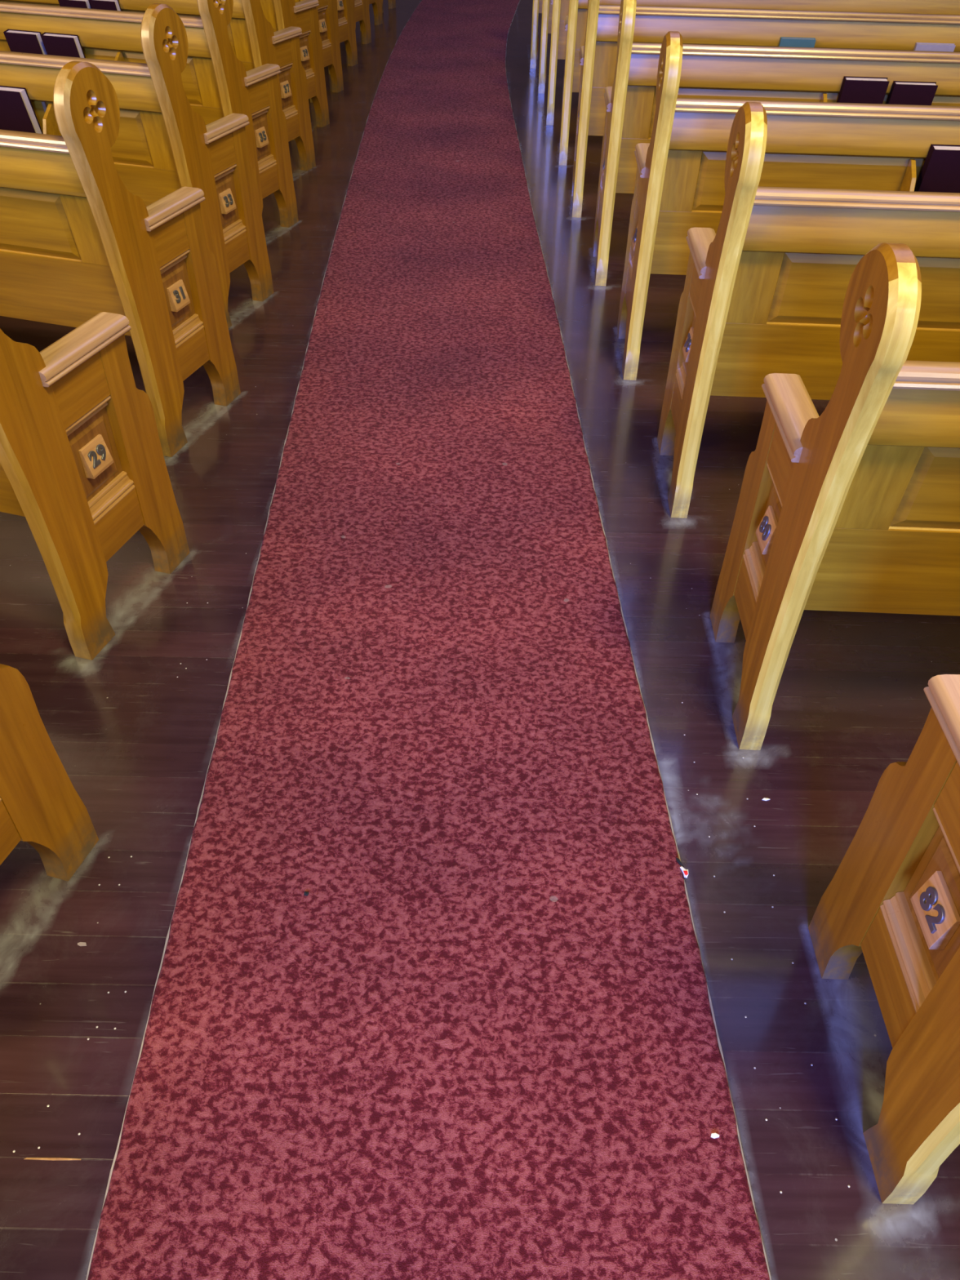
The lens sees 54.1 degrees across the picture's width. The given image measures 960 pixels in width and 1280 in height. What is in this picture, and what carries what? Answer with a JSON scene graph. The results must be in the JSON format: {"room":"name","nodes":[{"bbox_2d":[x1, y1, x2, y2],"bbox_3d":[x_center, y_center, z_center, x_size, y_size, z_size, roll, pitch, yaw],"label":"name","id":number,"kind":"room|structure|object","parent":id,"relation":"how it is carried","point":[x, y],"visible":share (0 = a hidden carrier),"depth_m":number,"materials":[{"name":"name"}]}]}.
{"room":"church","nodes":[
{"label":"church","id":0,"kind":"room"},
{"bbox_2d":[0,0,959,1279],"bbox_3d":[0.057,-2.794,5.531,18.000,0.001,30.000,1,41,0],"label":"floor","id":1,"kind":"structure","parent":0,"point":[133,726],"depth_m":2.10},
{"bbox_2d":[0,663,98,881],"bbox_3d":[-2.550,-0.188,1.682,3.615,1.084,0.558,12,42,12],"label":"pew","id":2,"kind":"object","parent":1,"relation":"on","point":[41,806],"visible":1,"depth_m":1.64,"materials":[{"name":"brown wood"}]},
{"bbox_2d":[24,1157,80,1160],"bbox_3d":[-0.652,0.791,1.432,0.087,0.001,0.004,1,41,0],"label":"wood sliver","id":3,"kind":"object","parent":1,"relation":"on","point":[30,1158],"visible":1,"depth_m":1.43,"materials":[{"name":"beige wood"}]},
{"bbox_2d":[77,942,86,946],"bbox_3d":[-0.722,0.551,1.703,0.018,0.002,0.008,1,41,0],"label":"chip","id":4,"kind":"object","parent":1,"relation":"on","point":[80,944],"visible":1,"depth_m":1.70,"materials":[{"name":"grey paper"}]},
{"bbox_2d":[0,311,189,660],"bbox_3d":[-2.594,-0.833,2.416,3.615,1.084,0.559,12,42,12],"label":"pew","id":5,"kind":"object","parent":1,"relation":"on","point":[82,458],"visible":1,"depth_m":2.11,"materials":[{"name":"brown wood"}]},
{"bbox_2d":[0,61,240,457],"bbox_3d":[-2.633,-1.470,3.140,3.615,1.084,0.559,12,42,12],"label":"pew","id":6,"kind":"object","parent":1,"relation":"on","point":[77,246],"visible":1,"depth_m":2.67,"materials":[{"name":"brown wood"}]},
{"bbox_2d":[0,3,273,328],"bbox_3d":[-2.668,-2.093,3.849,3.615,1.084,0.565,12,43,12],"label":"pew","id":7,"kind":"object","parent":1,"relation":"on","point":[162,147],"visible":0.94,"depth_m":3.30,"materials":[{"name":"brown wood"}]},
{"bbox_2d":[0,85,43,133],"bbox_3d":[-1.648,-1.843,3.330,0.166,0.214,0.077,12,43,12],"label":"book","id":8,"kind":"object","parent":7,"relation":"on","point":[17,113],"visible":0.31,"depth_m":3.29,"materials":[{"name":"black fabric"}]},
{"bbox_2d":[0,0,298,227],"bbox_3d":[-2.695,-2.729,4.572,3.615,1.084,0.564,13,43,13],"label":"pew","id":9,"kind":"object","parent":1,"relation":"on","point":[217,85],"visible":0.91,"depth_m":3.99,"materials":[{"name":"brown wood"}]},
{"bbox_2d":[3,29,47,54],"bbox_3d":[-1.958,-2.536,4.106,0.166,0.221,0.076,13,43,13],"label":"book","id":10,"kind":"object","parent":9,"relation":"on","point":[18,41],"visible":0.53,"depth_m":4.04,"materials":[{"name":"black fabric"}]},
{"bbox_2d":[40,31,85,57],"bbox_3d":[-1.779,-2.495,4.064,0.166,0.221,0.076,13,43,13],"label":"book","id":11,"kind":"object","parent":9,"relation":"on","point":[55,44],"visible":0.44,"depth_m":4.00,"materials":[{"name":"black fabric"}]},
{"bbox_2d":[0,0,315,170],"bbox_3d":[-2.735,-3.390,5.324,3.615,1.084,0.564,13,43,13],"label":"pew","id":12,"kind":"object","parent":1,"relation":"on","point":[254,42],"visible":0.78,"depth_m":4.84,"materials":[{"name":"brown wood"}]},
{"bbox_2d":[57,0,92,8],"bbox_3d":[-2.072,-3.207,4.875,0.166,0.211,0.074,13,43,13],"label":"book","id":13,"kind":"object","parent":12,"relation":"on","point":[70,3],"visible":0.12,"depth_m":4.79,"materials":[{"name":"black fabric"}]},
{"bbox_2d":[88,0,121,11],"bbox_3d":[-1.897,-3.168,4.829,0.151,0.219,0.076,13,43,13],"label":"book","id":14,"kind":"object","parent":12,"relation":"on","point":[112,5],"visible":0.15,"depth_m":4.75,"materials":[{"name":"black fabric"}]},
{"bbox_2d":[260,0,329,140],"bbox_3d":[-2.775,-4.048,6.072,3.615,1.084,0.564,13,43,13],"label":"pew","id":15,"kind":"object","parent":1,"relation":"on","point":[281,14],"visible":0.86,"depth_m":5.76,"materials":[{"name":"brown wood"}]},
{"bbox_2d":[294,0,343,102],"bbox_3d":[-2.794,-4.712,6.827,3.615,1.084,0.564,13,43,13],"label":"pew","id":16,"kind":"object","parent":1,"relation":"on","point":[326,14],"visible":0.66,"depth_m":6.65,"materials":[{"name":"brown wood"}]},
{"bbox_2d":[328,0,357,74],"bbox_3d":[-2.787,-5.342,7.545,3.615,1.084,0.565,13,43,13],"label":"pew","id":17,"kind":"object","parent":1,"relation":"on","point":[344,8],"visible":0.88,"depth_m":7.42,"materials":[{"name":"brown wood"}]},
{"bbox_2d":[345,0,371,48],"bbox_3d":[-2.764,-5.978,8.269,3.615,1.084,0.565,12,42,12],"label":"pew","id":18,"kind":"object","parent":1,"relation":"on","point":[361,7],"visible":0.52,"depth_m":8.23,"materials":[{"name":"brown wood"}]},
{"bbox_2d":[360,0,382,31],"bbox_3d":[-2.742,-6.638,9.021,3.615,1.084,0.564,12,42,12],"label":"pew","id":19,"kind":"object","parent":1,"relation":"on","point":[376,4],"visible":0.48,"depth_m":9.08,"materials":[{"name":"brown wood"}]},
{"bbox_2d":[381,0,395,13],"bbox_3d":[-2.685,-7.310,9.788,3.615,1.084,0.564,12,42,12],"label":"pew","id":20,"kind":"object","parent":1,"relation":"on","point":[392,3],"visible":0.52,"depth_m":9.89,"materials":[{"name":"brown wood"}]},
{"bbox_2d":[85,0,771,1279],"bbox_3d":[-0.032,-4.151,7.067,1.592,0.010,18.106,2,41,1],"label":"carpet","id":21,"kind":"object","parent":1,"relation":"on","point":[482,1042],"visible":1,"depth_m":1.86,"materials":[{"name":"carpet"}]},
{"bbox_2d":[675,857,684,866],"bbox_3d":[0.392,0.436,1.845,0.006,0.004,0.025,-13,43,-16],"label":"scrap","id":22,"kind":"object","parent":21,"relation":"on","point":[678,861],"visible":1,"depth_m":1.84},
{"bbox_2d":[680,866,688,877],"bbox_3d":[0.400,0.451,1.827,0.013,0.006,0.026,-7,42,-10],"label":"wrapper","id":23,"kind":"object","parent":21,"relation":"on","point":[684,871],"visible":1,"depth_m":1.82,"materials":[{"name":"red plastic"}]},
{"bbox_2d":[711,1133,719,1138],"bbox_3d":[0.366,0.772,1.463,0.014,0.002,0.008,1,41,0],"label":"crumb","id":24,"kind":"object","parent":21,"relation":"on","point":[713,1135],"visible":1,"depth_m":1.46,"materials":[{"name":"white"}]},
{"bbox_2d":[529,0,542,68],"bbox_3d":[2.618,-5.062,7.353,4.415,1.084,0.565,4,41,3],"label":"pew","id":25,"kind":"object","parent":1,"relation":"on","point":[537,4],"visible":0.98,"depth_m":7.53,"materials":[{"name":"brown wood"}]},
{"bbox_2d":[537,0,552,93],"bbox_3d":[2.641,-4.457,6.664,4.415,1.084,0.564,4,41,3],"label":"pew","id":26,"kind":"object","parent":1,"relation":"on","point":[547,8],"visible":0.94,"depth_m":6.77,"materials":[{"name":"brown wood"}]},
{"bbox_2d":[546,0,569,124],"bbox_3d":[2.651,-3.835,5.956,4.415,1.084,0.564,4,41,3],"label":"pew","id":27,"kind":"object","parent":1,"relation":"on","point":[560,7],"visible":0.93,"depth_m":5.99,"materials":[{"name":"brown wood"}]},
{"bbox_2d":[559,0,959,165],"bbox_3d":[2.675,-3.207,5.242,4.415,1.084,0.565,3,41,3],"label":"pew","id":28,"kind":"object","parent":1,"relation":"on","point":[575,21],"visible":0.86,"depth_m":4.96,"materials":[{"name":"brown wood"}]},
{"bbox_2d":[571,0,959,217],"bbox_3d":[2.682,-2.581,4.529,4.415,1.084,0.564,3,41,2],"label":"pew","id":29,"kind":"object","parent":1,"relation":"on","point":[695,25],"visible":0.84,"depth_m":4.23,"materials":[{"name":"brown wood"}]},
{"bbox_2d":[778,36,816,47],"bbox_3d":[1.430,-2.639,4.306,0.156,0.214,0.062,3,41,2],"label":"booklet","id":30,"kind":"object","parent":29,"relation":"on","point":[784,41],"visible":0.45,"depth_m":4.23,"materials":[{"name":"teal paper"}]},
{"bbox_2d":[913,42,955,51],"bbox_3d":[2.039,-2.603,4.283,0.171,0.208,0.060,3,41,2],"label":"booklet","id":31,"kind":"object","parent":29,"relation":"on","point":[927,46],"visible":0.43,"depth_m":4.21,"materials":[{"name":"grey paper"}]},
{"bbox_2d":[592,0,959,285],"bbox_3d":[2.715,-1.971,3.836,4.415,1.084,0.564,3,41,2],"label":"pew","id":32,"kind":"object","parent":1,"relation":"on","point":[727,72],"visible":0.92,"depth_m":3.55,"materials":[{"name":"brown wood"}]},
{"bbox_2d":[836,75,889,103],"bbox_3d":[1.444,-2.026,3.598,0.163,0.231,0.078,3,41,2],"label":"book","id":33,"kind":"object","parent":32,"relation":"on","point":[860,90],"visible":0.45,"depth_m":3.52,"materials":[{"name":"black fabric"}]},
{"bbox_2d":[885,80,937,105],"bbox_3d":[1.628,-2.014,3.596,0.159,0.220,0.072,3,41,2],"label":"book","id":34,"kind":"object","parent":32,"relation":"on","point":[902,92],"visible":0.44,"depth_m":3.52,"materials":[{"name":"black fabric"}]},
{"bbox_2d":[617,31,959,380],"bbox_3d":[2.734,-1.372,3.154,4.415,1.084,0.564,3,41,2],"label":"pew","id":35,"kind":"object","parent":1,"relation":"on","point":[679,188],"visible":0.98,"depth_m":2.92,"materials":[{"name":"brown wood"}]},
{"bbox_2d":[914,143,959,192],"bbox_3d":[1.448,-1.419,2.917,0.166,0.217,0.077,3,41,2],"label":"book","id":36,"kind":"object","parent":35,"relation":"on","point":[940,171],"visible":0.45,"depth_m":2.87,"materials":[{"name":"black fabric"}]},
{"bbox_2d":[657,102,959,518],"bbox_3d":[2.771,-0.788,2.490,4.415,1.084,0.559,3,41,2],"label":"pew","id":37,"kind":"object","parent":1,"relation":"on","point":[763,294],"visible":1,"depth_m":2.32,"materials":[{"name":"brown wood"}]},
{"bbox_2d":[710,243,959,750],"bbox_3d":[2.782,-0.197,1.817,4.415,1.084,0.559,2,41,1],"label":"pew","id":38,"kind":"object","parent":1,"relation":"on","point":[854,506],"visible":1,"depth_m":1.71,"materials":[{"name":"brown wood"}]},
{"bbox_2d":[808,674,959,1204],"bbox_3d":[2.805,0.373,1.169,4.415,1.084,0.558,2,41,0],"label":"pew","id":39,"kind":"object","parent":1,"relation":"on","point":[892,899],"visible":1,"depth_m":1.34,"materials":[{"name":"brown wood"}]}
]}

